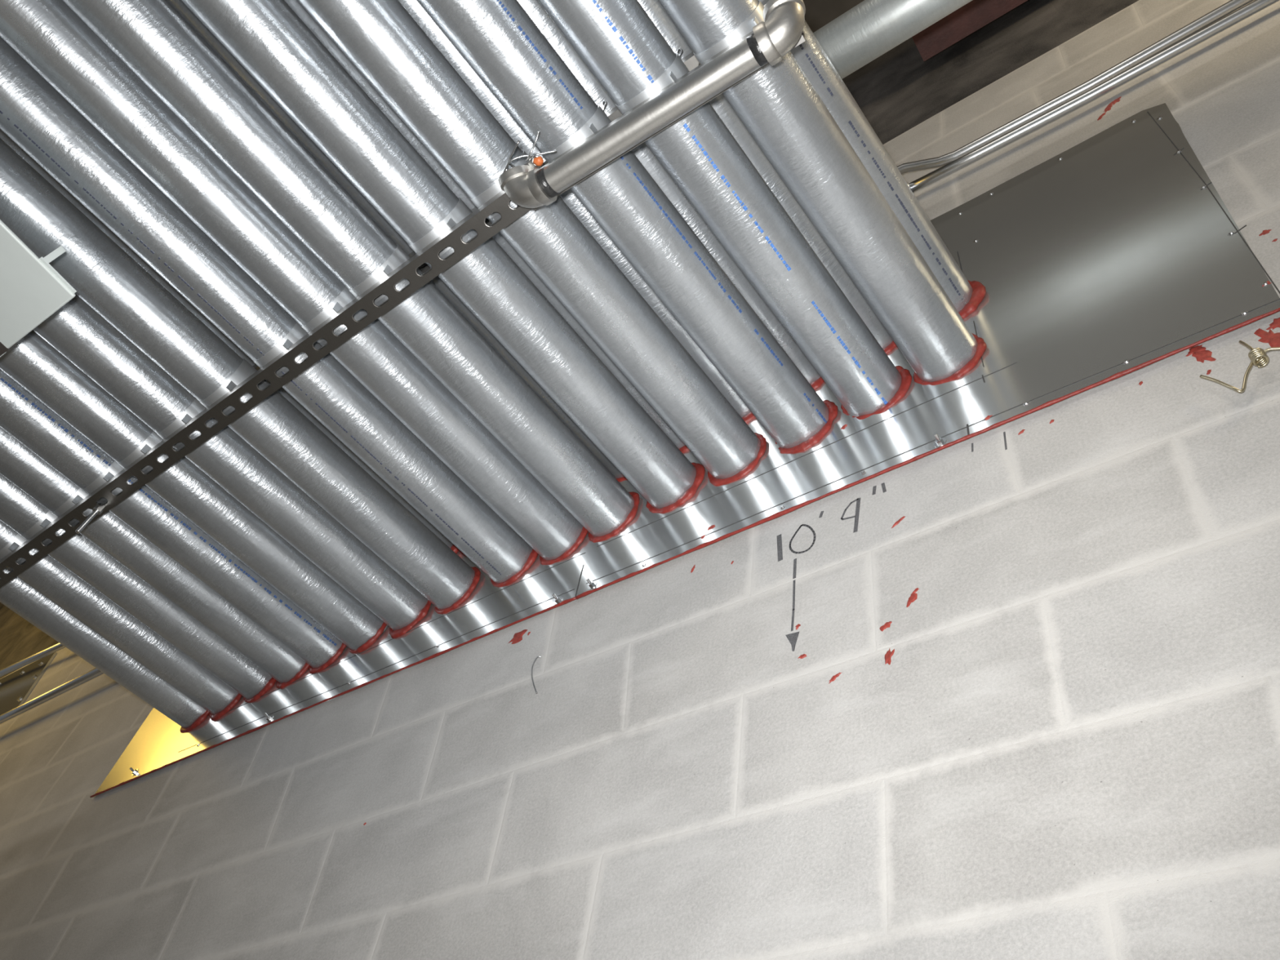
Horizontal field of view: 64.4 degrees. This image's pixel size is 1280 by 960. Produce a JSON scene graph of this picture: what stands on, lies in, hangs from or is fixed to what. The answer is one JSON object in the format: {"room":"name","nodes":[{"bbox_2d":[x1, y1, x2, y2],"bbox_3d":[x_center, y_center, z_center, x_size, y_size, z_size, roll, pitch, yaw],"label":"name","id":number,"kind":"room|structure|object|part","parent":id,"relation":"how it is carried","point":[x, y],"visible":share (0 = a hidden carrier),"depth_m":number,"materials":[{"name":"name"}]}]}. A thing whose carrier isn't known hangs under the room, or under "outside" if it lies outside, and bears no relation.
{"room":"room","nodes":[
{"label":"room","id":0,"kind":"room"},
{"bbox_2d":[0,0,1279,959],"bbox_3d":[-1.985,1.351,2.650,12.941,6.226,0.201,-25,-62,26],"label":"wall","id":1,"kind":"structure","parent":0,"point":[1011,691],"depth_m":1.39,"materials":[{"name":"paint"}]},
{"bbox_2d":[0,652,57,715],"bbox_3d":[-2.758,0.969,4.037,1.452,0.360,0.014,-25,-62,26],"label":"sheet metal cover","id":2,"kind":"object","parent":1,"relation":"attached to","point":[15,687],"visible":0.97,"depth_m":3.80,"materials":[{"name":"metal"}]},
{"bbox_2d":[0,642,65,676],"bbox_3d":[-2.302,0.682,3.824,2.402,0.245,0.025,-25,-62,26],"label":"conduit","id":3,"kind":"object","parent":1,"relation":"attached to","point":[58,646],"visible":0.33,"depth_m":3.80,"materials":[{"name":"silver metal"}]},
{"bbox_2d":[0,667,103,724],"bbox_3d":[-2.561,0.991,3.646,2.700,0.051,0.027,-25,-62,26],"label":"conduit","id":4,"kind":"object","parent":1,"relation":"attached to","point":[95,673],"visible":0.6,"depth_m":3.28,"materials":[{"name":"silver metal"}]},
{"bbox_2d":[0,568,209,733],"bbox_3d":[-1.879,-0.277,1.978,0.131,0.242,2.602,-28,-63,27],"label":"conduit","id":5,"kind":"object","parent":1,"relation":"attached to","point":[16,595],"visible":0.51,"depth_m":2.37,"materials":[{"name":"silver metal"}]},
{"bbox_2d":[0,520,242,720],"bbox_3d":[-1.787,-0.321,1.932,0.133,0.242,2.602,-28,-63,27],"label":"conduit","id":6,"kind":"object","parent":1,"relation":"attached to","point":[47,576],"visible":0.66,"depth_m":2.32,"materials":[{"name":"silver metal"}]},
{"bbox_2d":[0,473,276,702],"bbox_3d":[-1.684,-0.370,1.881,0.134,0.240,2.602,-28,-63,27],"label":"conduit","id":7,"kind":"object","parent":1,"relation":"attached to","point":[20,512],"visible":0.56,"depth_m":2.25,"materials":[{"name":"silver metal"}]},
{"bbox_2d":[0,426,310,688],"bbox_3d":[-1.587,-0.416,1.832,0.131,0.239,2.602,-28,-63,27],"label":"conduit","id":8,"kind":"object","parent":1,"relation":"attached to","point":[19,464],"visible":0.56,"depth_m":2.18,"materials":[{"name":"silver metal"}]},
{"bbox_2d":[0,368,346,673],"bbox_3d":[-1.495,-0.461,1.787,0.133,0.240,2.602,-28,-63,27],"label":"conduit","id":9,"kind":"object","parent":1,"relation":"attached to","point":[24,417],"visible":0.75,"depth_m":2.11,"materials":[{"name":"silver metal"}]},
{"bbox_2d":[0,330,386,653],"bbox_3d":[-1.398,-0.506,1.738,0.122,0.238,2.602,-28,-63,27],"label":"conduit","id":10,"kind":"object","parent":1,"relation":"attached to","point":[32,362],"visible":0.73,"depth_m":2.05,"materials":[{"name":"silver metal"}]},
{"bbox_2d":[0,128,459,553],"bbox_3d":[-1.249,-0.678,1.828,0.139,0.244,2.602,-28,-63,27],"label":"conduit","id":11,"kind":"object","parent":1,"relation":"attached to","point":[3,136],"visible":0.06,"depth_m":2.04,"materials":[{"name":"silver metal"}]},
{"bbox_2d":[32,293,431,638],"bbox_3d":[-1.292,-0.559,1.688,0.131,0.244,2.602,-28,-63,28],"label":"conduit","id":12,"kind":"object","parent":1,"relation":"attached to","point":[76,331],"visible":0.73,"depth_m":1.99,"materials":[{"name":"silver metal"}]},
{"bbox_2d":[0,137,480,613],"bbox_3d":[-1.173,-0.616,1.628,0.130,0.242,2.602,-28,-63,27],"label":"conduit","id":13,"kind":"object","parent":1,"relation":"attached to","point":[103,275],"visible":0.94,"depth_m":1.86,"materials":[{"name":"silver metal"}]},
{"bbox_2d":[0,219,76,356],"bbox_3d":[-1.342,-0.686,1.391,0.344,0.089,1.252,-25,-62,26],"label":"electrical box","id":14,"kind":"object","parent":13,"relation":"hanging from","point":[32,290],"visible":1,"depth_m":1.56,"materials":[{"name":"white metal"}]},
{"bbox_2d":[0,36,537,586],"bbox_3d":[-1.041,-0.679,1.561,0.135,0.240,2.602,-28,-63,27],"label":"conduit","id":15,"kind":"object","parent":1,"relation":"attached to","point":[34,115],"visible":0.86,"depth_m":1.75,"materials":[{"name":"silver metal"}]},
{"bbox_2d":[0,190,531,587],"bbox_3d":[-0.897,-0.053,1.930,1.839,0.101,0.041,-27,-63,27],"label":"channel","id":16,"kind":"object","parent":15,"relation":"attached to","point":[500,203],"visible":0.94,"depth_m":1.77,"materials":[{"name":"metal"}]},
{"bbox_2d":[0,533,29,569],"bbox_3d":[-1.369,0.141,2.238,0.115,0.117,0.045,-28,-63,27],"label":"strap","id":17,"kind":"object","parent":16,"relation":"attached to","point":[18,540],"visible":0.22,"depth_m":2.18,"materials":[{"name":"metal"}]},
{"bbox_2d":[21,510,59,543],"bbox_3d":[-1.270,0.088,2.185,0.115,0.117,0.045,-28,-63,27],"label":"strap","id":18,"kind":"object","parent":16,"relation":"attached to","point":[49,517],"visible":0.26,"depth_m":2.13,"materials":[{"name":"metal"}]},
{"bbox_2d":[52,488,88,524],"bbox_3d":[-1.175,0.038,2.134,0.115,0.117,0.045,-28,-63,27],"label":"strap","id":19,"kind":"object","parent":16,"relation":"attached to","point":[79,495],"visible":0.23,"depth_m":2.08,"materials":[{"name":"metal"}]},
{"bbox_2d":[75,502,105,533],"bbox_3d":[-1.069,0.076,1.973,0.015,0.081,0.017,-25,-62,26],"label":"rod","id":20,"kind":"object","parent":16,"relation":"hanging from","point":[99,508],"visible":1,"depth_m":1.98,"materials":[{"name":"silver metal"}]},
{"bbox_3d":[-1.070,0.079,1.968,0.009,0.069,0.009,-25,-62,26],"label":"rod","id":21,"kind":"part","parent":20,"relation":"part of","materials":[{"name":"silver metal"}]},
{"bbox_2d":[81,460,124,502],"bbox_3d":[-1.087,-0.009,2.086,0.115,0.117,0.045,-28,-63,27],"label":"strap","id":22,"kind":"object","parent":16,"relation":"attached to","point":[114,468],"visible":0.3,"depth_m":2.04,"materials":[{"name":"metal"}]},
{"bbox_2d":[117,431,163,476],"bbox_3d":[-0.986,-0.063,2.032,0.115,0.117,0.045,-28,-63,27],"label":"strap","id":23,"kind":"object","parent":16,"relation":"attached to","point":[153,438],"visible":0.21,"depth_m":1.98,"materials":[{"name":"metal"}]},
{"bbox_2d":[156,399,205,448],"bbox_3d":[-0.882,-0.118,1.976,0.115,0.117,0.045,-28,-63,27],"label":"strap","id":24,"kind":"object","parent":16,"relation":"attached to","point":[196,407],"visible":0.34,"depth_m":1.93,"materials":[{"name":"metal"}]},
{"bbox_2d":[199,358,257,413],"bbox_3d":[-0.774,-0.175,1.919,0.115,0.117,0.045,-28,-63,27],"label":"strap","id":25,"kind":"object","parent":16,"relation":"attached to","point":[245,370],"visible":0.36,"depth_m":1.87,"materials":[{"name":"metal"}]},
{"bbox_2d":[253,322,307,374],"bbox_3d":[-0.647,-0.242,1.851,0.115,0.117,0.045,-28,-63,27],"label":"strap","id":26,"kind":"object","parent":16,"relation":"attached to","point":[297,332],"visible":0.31,"depth_m":1.80,"materials":[{"name":"metal"}]},
{"bbox_2d":[300,286,355,342],"bbox_3d":[-0.543,-0.298,1.795,0.115,0.117,0.045,-28,-63,27],"label":"strap","id":27,"kind":"object","parent":16,"relation":"attached to","point":[345,296],"visible":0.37,"depth_m":1.75,"materials":[{"name":"metal"}]},
{"bbox_2d":[348,244,410,303],"bbox_3d":[-0.443,-0.350,1.742,0.115,0.117,0.045,-28,-63,27],"label":"strap","id":28,"kind":"object","parent":16,"relation":"attached to","point":[398,256],"visible":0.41,"depth_m":1.70,"materials":[{"name":"metal"}]},
{"bbox_2d":[408,197,471,263],"bbox_3d":[-0.327,-0.412,1.679,0.115,0.117,0.045,-28,-63,27],"label":"strap","id":29,"kind":"object","parent":16,"relation":"attached to","point":[460,211],"visible":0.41,"depth_m":1.63,"materials":[{"name":"metal"}]},
{"bbox_2d":[469,150,528,218],"bbox_3d":[-0.215,-0.471,1.620,0.115,0.117,0.045,-28,-63,27],"label":"strap","id":30,"kind":"object","parent":16,"relation":"attached to","point":[495,188],"visible":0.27,"depth_m":1.58,"materials":[{"name":"metal"}]},
{"bbox_2d":[533,30,804,210],"bbox_3d":[0.022,-0.522,1.452,0.458,0.057,0.041,-24,-61,26],"label":"channel","id":31,"kind":"object","parent":16,"relation":"attached to","point":[802,39],"visible":0.07,"depth_m":1.44,"materials":[{"name":"metal"}]},
{"bbox_2d":[542,104,611,163],"bbox_3d":[-0.096,-0.523,1.564,0.115,0.117,0.045,-28,-63,27],"label":"strap","id":32,"kind":"object","parent":31,"relation":"attached to","point":[599,119],"visible":0.31,"depth_m":1.51,"materials":[{"name":"metal"}]},
{"bbox_2d":[602,100,606,111],"bbox_3d":[-0.060,-0.586,1.606,0.008,0.061,0.019,19,-52,-3],"label":"wire hook","id":33,"kind":"object","parent":32,"relation":"attached to","point":[605,101],"visible":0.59,"depth_m":1.61,"materials":[{"name":"silver metal"}]},
{"bbox_2d":[497,0,805,208],"bbox_3d":[0.008,-0.510,1.405,0.494,0.080,0.078,-25,-62,26],"label":"pipe","id":34,"kind":"object","parent":31,"relation":"attached to","point":[771,39],"visible":1,"depth_m":1.37,"materials":[{"name":"silver metal"}]},
{"bbox_2d":[502,130,556,173],"bbox_3d":[-0.173,-0.468,1.484,0.100,0.026,0.048,-25,-62,26],"label":"wire","id":35,"kind":"object","parent":34,"relation":"attached to","point":[537,161],"visible":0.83,"depth_m":1.48,"materials":[{"name":"metal"}]},
{"bbox_2d":[615,53,689,114],"bbox_3d":[0.021,-0.578,1.508,0.115,0.117,0.045,-28,-63,27],"label":"strap","id":36,"kind":"object","parent":31,"relation":"attached to","point":[677,68],"visible":0.4,"depth_m":1.46,"materials":[{"name":"metal"}]},
{"bbox_2d":[677,48,682,57],"bbox_3d":[0.058,-0.642,1.542,0.008,0.061,0.019,19,-52,-3],"label":"wire hook","id":37,"kind":"object","parent":36,"relation":"attached to","point":[679,49],"visible":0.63,"depth_m":1.54,"materials":[{"name":"silver metal"}]},
{"bbox_2d":[537,0,911,419],"bbox_3d":[-0.373,-0.999,1.231,0.140,0.242,2.602,-28,-63,28],"label":"conduit","id":38,"kind":"object","parent":31,"relation":"on","point":[619,42],"visible":0.98,"depth_m":1.56,"materials":[{"name":"silver metal"}]},
{"bbox_2d":[591,0,653,83],"bbox_3d":[-0.125,-0.723,1.345,0.006,0.004,0.580,-28,-60,28],"label":"print","id":39,"kind":"object","parent":38,"relation":"attached to","point":[614,28],"depth_m":1.42},
{"bbox_2d":[683,123,791,271],"bbox_3d":[0.151,-0.425,1.544,0.006,0.004,0.283,-28,-60,28],"label":"print","id":40,"kind":"object","parent":38,"relation":"attached to","point":[722,177],"depth_m":1.54},
{"bbox_2d":[811,300,887,404],"bbox_3d":[0.352,-0.206,1.689,0.006,0.004,0.245,-28,-60,27],"label":"print","id":41,"kind":"object","parent":38,"relation":"attached to","point":[824,316],"depth_m":1.69},
{"bbox_2d":[693,0,764,64],"bbox_3d":[0.134,-0.631,1.453,0.115,0.117,0.045,-28,-63,27],"label":"strap","id":42,"kind":"object","parent":31,"relation":"attached to","point":[756,17],"visible":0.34,"depth_m":1.40,"materials":[{"name":"metal"}]},
{"bbox_2d":[0,0,587,564],"bbox_3d":[-0.934,-0.730,1.509,0.132,0.241,2.602,-28,-63,27],"label":"conduit","id":43,"kind":"object","parent":1,"relation":"attached to","point":[48,35],"visible":0.8,"depth_m":1.68,"materials":[{"name":"silver metal"}]},
{"bbox_2d":[89,531,591,797],"bbox_3d":[-0.680,0.252,2.526,1.544,0.837,0.021,-25,-62,26],"label":"sheet metal","id":44,"kind":"object","parent":1,"relation":"attached to","point":[158,744],"visible":0.38,"depth_m":2.18,"materials":[{"name":"metal"}]},
{"bbox_2d":[62,0,639,542],"bbox_3d":[-0.839,-0.776,1.463,0.129,0.243,2.602,-28,-63,28],"label":"conduit","id":45,"kind":"object","parent":1,"relation":"attached to","point":[151,37],"visible":0.94,"depth_m":1.66,"materials":[{"name":"silver metal"}]},
{"bbox_2d":[167,0,626,481],"bbox_3d":[-0.795,-0.895,1.603,0.129,0.242,2.602,-28,-63,27],"label":"conduit","id":46,"kind":"object","parent":1,"relation":"attached to","point":[178,5],"visible":0.12,"depth_m":1.82,"materials":[{"name":"silver metal"}]},
{"bbox_2d":[181,0,705,513],"bbox_3d":[-0.709,-0.839,1.398,0.139,0.244,2.602,-28,-63,27],"label":"conduit","id":47,"kind":"object","parent":1,"relation":"attached to","point":[267,37],"visible":0.99,"depth_m":1.63,"materials":[{"name":"silver metal"}]},
{"bbox_2d":[284,0,688,453],"bbox_3d":[-0.678,-0.951,1.544,0.135,0.241,2.602,-28,-63,27],"label":"conduit","id":48,"kind":"object","parent":1,"relation":"attached to","point":[295,5],"visible":0.11,"depth_m":1.78,"materials":[{"name":"silver metal"}]},
{"bbox_2d":[297,0,766,486],"bbox_3d":[-0.605,-0.887,1.346,0.133,0.240,2.602,-28,-63,28],"label":"conduit","id":49,"kind":"object","parent":1,"relation":"attached to","point":[380,38],"visible":0.98,"depth_m":1.62,"materials":[{"name":"silver metal"}]},
{"bbox_2d":[531,655,542,693],"bbox_3d":[-0.179,0.336,1.758,0.028,0.094,0.009,-25,-62,26],"label":"pencil mark","id":50,"kind":"object","parent":1,"relation":"attached to","point":[538,655],"visible":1,"depth_m":1.76,"materials":[{"name":"grey"}]},
{"bbox_2d":[398,0,755,423],"bbox_3d":[-0.566,-1.006,1.490,0.139,0.245,2.602,-28,-63,27],"label":"conduit","id":51,"kind":"object","parent":1,"relation":"attached to","point":[413,7],"visible":0.06,"depth_m":1.78,"materials":[{"name":"silver metal"}]},
{"bbox_2d":[417,0,837,453],"bbox_3d":[-0.478,-0.949,1.282,0.135,0.241,2.602,-28,-63,27],"label":"conduit","id":52,"kind":"object","parent":1,"relation":"attached to","point":[499,40],"visible":0.99,"depth_m":1.59,"materials":[{"name":"silver metal"}]},
{"bbox_2d":[497,0,582,109],"bbox_3d":[-0.240,-0.716,1.391,0.004,0.005,0.506,-28,-60,27],"label":"print","id":53,"kind":"object","parent":52,"relation":"attached to","point":[505,9],"depth_m":1.46},
{"bbox_2d":[619,155,742,313],"bbox_3d":[0.069,-0.386,1.614,0.004,0.005,0.325,-28,-60,27],"label":"print","id":54,"kind":"object","parent":52,"relation":"attached to","point":[646,188],"depth_m":1.61},
{"bbox_2d":[754,328,782,366],"bbox_3d":[0.218,-0.224,1.722,0.004,0.005,0.085,-28,-60,28],"label":"print","id":55,"kind":"object","parent":52,"relation":"attached to","point":[764,346],"depth_m":1.72},
{"bbox_2d":[803,392,826,422],"bbox_3d":[0.312,-0.123,1.790,0.004,0.005,0.084,-28,-60,28],"label":"print","id":56,"kind":"object","parent":52,"relation":"attached to","point":[812,408],"depth_m":1.79},
{"bbox_2d":[516,0,824,390],"bbox_3d":[-0.448,-1.063,1.432,0.142,0.247,2.602,-28,-63,27],"label":"conduit","id":57,"kind":"object","parent":1,"relation":"attached to","point":[533,8],"visible":0.19,"depth_m":1.75,"materials":[{"name":"silver metal"}]},
{"bbox_2d":[637,0,897,354],"bbox_3d":[-0.325,-1.122,1.371,0.144,0.247,2.602,-28,-63,27],"label":"conduit","id":58,"kind":"object","parent":1,"relation":"attached to","point":[653,8],"visible":0.09,"depth_m":1.72,"materials":[{"name":"silver metal"}]},
{"bbox_2d":[657,0,986,385],"bbox_3d":[-0.252,-1.058,1.170,0.134,0.241,2.602,-28,-63,27],"label":"conduit","id":59,"kind":"object","parent":1,"relation":"attached to","point":[779,106],"visible":0.92,"depth_m":1.54,"materials":[{"name":"silver metal"}]},
{"bbox_2d":[804,20,894,163],"bbox_3d":[0.023,-1.029,1.654,0.111,0.177,1.389,-28,-63,27],"label":"conduit","id":60,"kind":"object","parent":1,"relation":"attached to","point":[805,20],"visible":0.02,"depth_m":1.85,"materials":[{"name":"silver metal"}]},
{"bbox_2d":[760,0,986,319],"bbox_3d":[-0.209,-1.175,1.309,0.146,0.245,2.602,-28,-63,27],"label":"conduit","id":61,"kind":"object","parent":1,"relation":"attached to","point":[966,295],"visible":0.45,"depth_m":1.70,"materials":[{"name":"silver metal"}]},
{"bbox_2d":[253,0,768,383],"bbox_3d":[-0.692,-0.242,1.995,2.235,0.115,0.041,-26,-62,27],"label":"channel","id":62,"kind":"object","parent":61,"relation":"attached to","point":[691,61],"visible":0.02,"depth_m":1.62,"materials":[{"name":"metal"}]},
{"bbox_2d":[799,44,834,97],"bbox_3d":[0.086,-0.854,1.462,0.004,0.005,0.730,-28,-60,27],"label":"print","id":63,"kind":"object","parent":61,"relation":"attached to","point":[806,55],"depth_m":1.60},
{"bbox_2d":[848,120,963,299],"bbox_3d":[0.458,-0.452,1.731,0.004,0.004,0.390,-28,-60,28],"label":"print","id":64,"kind":"object","parent":61,"relation":"attached to","point":[850,122],"depth_m":1.73},
{"bbox_2d":[574,102,1279,599],"bbox_3d":[0.446,-0.266,1.927,1.248,0.841,0.021,-25,-62,26],"label":"sheet metal","id":65,"kind":"object","parent":1,"relation":"attached to","point":[1116,255],"visible":0.61,"depth_m":1.71,"materials":[{"name":"metal"}]},
{"bbox_2d":[911,0,1027,61],"bbox_3d":[1.913,-1.827,2.422,2.700,0.242,0.110,-25,-62,26],"label":"steel beam","id":66,"kind":"structure","parent":1,"relation":"attached to","point":[975,15],"depth_m":2.87,"materials":[{"name":"red metal"}]},
{"bbox_2d":[896,0,1254,174],"bbox_3d":[1.172,-0.970,2.107,1.581,0.091,0.042,-25,-62,26],"label":"conduit","id":67,"kind":"object","parent":1,"relation":"attached to","point":[1231,6],"visible":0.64,"depth_m":2.19,"materials":[{"name":"silver metal"}]},
{"bbox_2d":[906,0,1279,193],"bbox_3d":[1.206,-0.936,2.029,1.482,0.050,0.037,-25,-62,26],"label":"conduit","id":68,"kind":"object","parent":1,"relation":"attached to","point":[1255,6],"visible":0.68,"depth_m":2.14,"materials":[{"name":"metal"}]},
{"bbox_2d":[1200,340,1279,392],"bbox_3d":[0.787,-0.159,1.287,0.144,0.099,0.019,-25,-62,26],"label":"wire","id":69,"kind":"object","parent":1,"relation":"attached to","point":[1258,357],"visible":1,"depth_m":1.28,"materials":[{"name":"metal"}]},
{"bbox_2d":[803,0,864,32],"bbox_3d":[-3.220,-2.544,3.728,12.200,0.120,6.200,-25,-62,26],"label":"ceiling","id":70,"kind":"structure","parent":0,"point":[819,13],"depth_m":3.58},
{"bbox_2d":[813,0,972,79],"bbox_3d":[1.284,-1.317,1.721,3.600,0.114,0.114,-25,-62,26],"label":"conduit","id":71,"kind":"object","parent":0,"point":[871,28],"visible":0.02,"depth_m":2.10,"materials":[{"name":"silver metal"}]}
]}

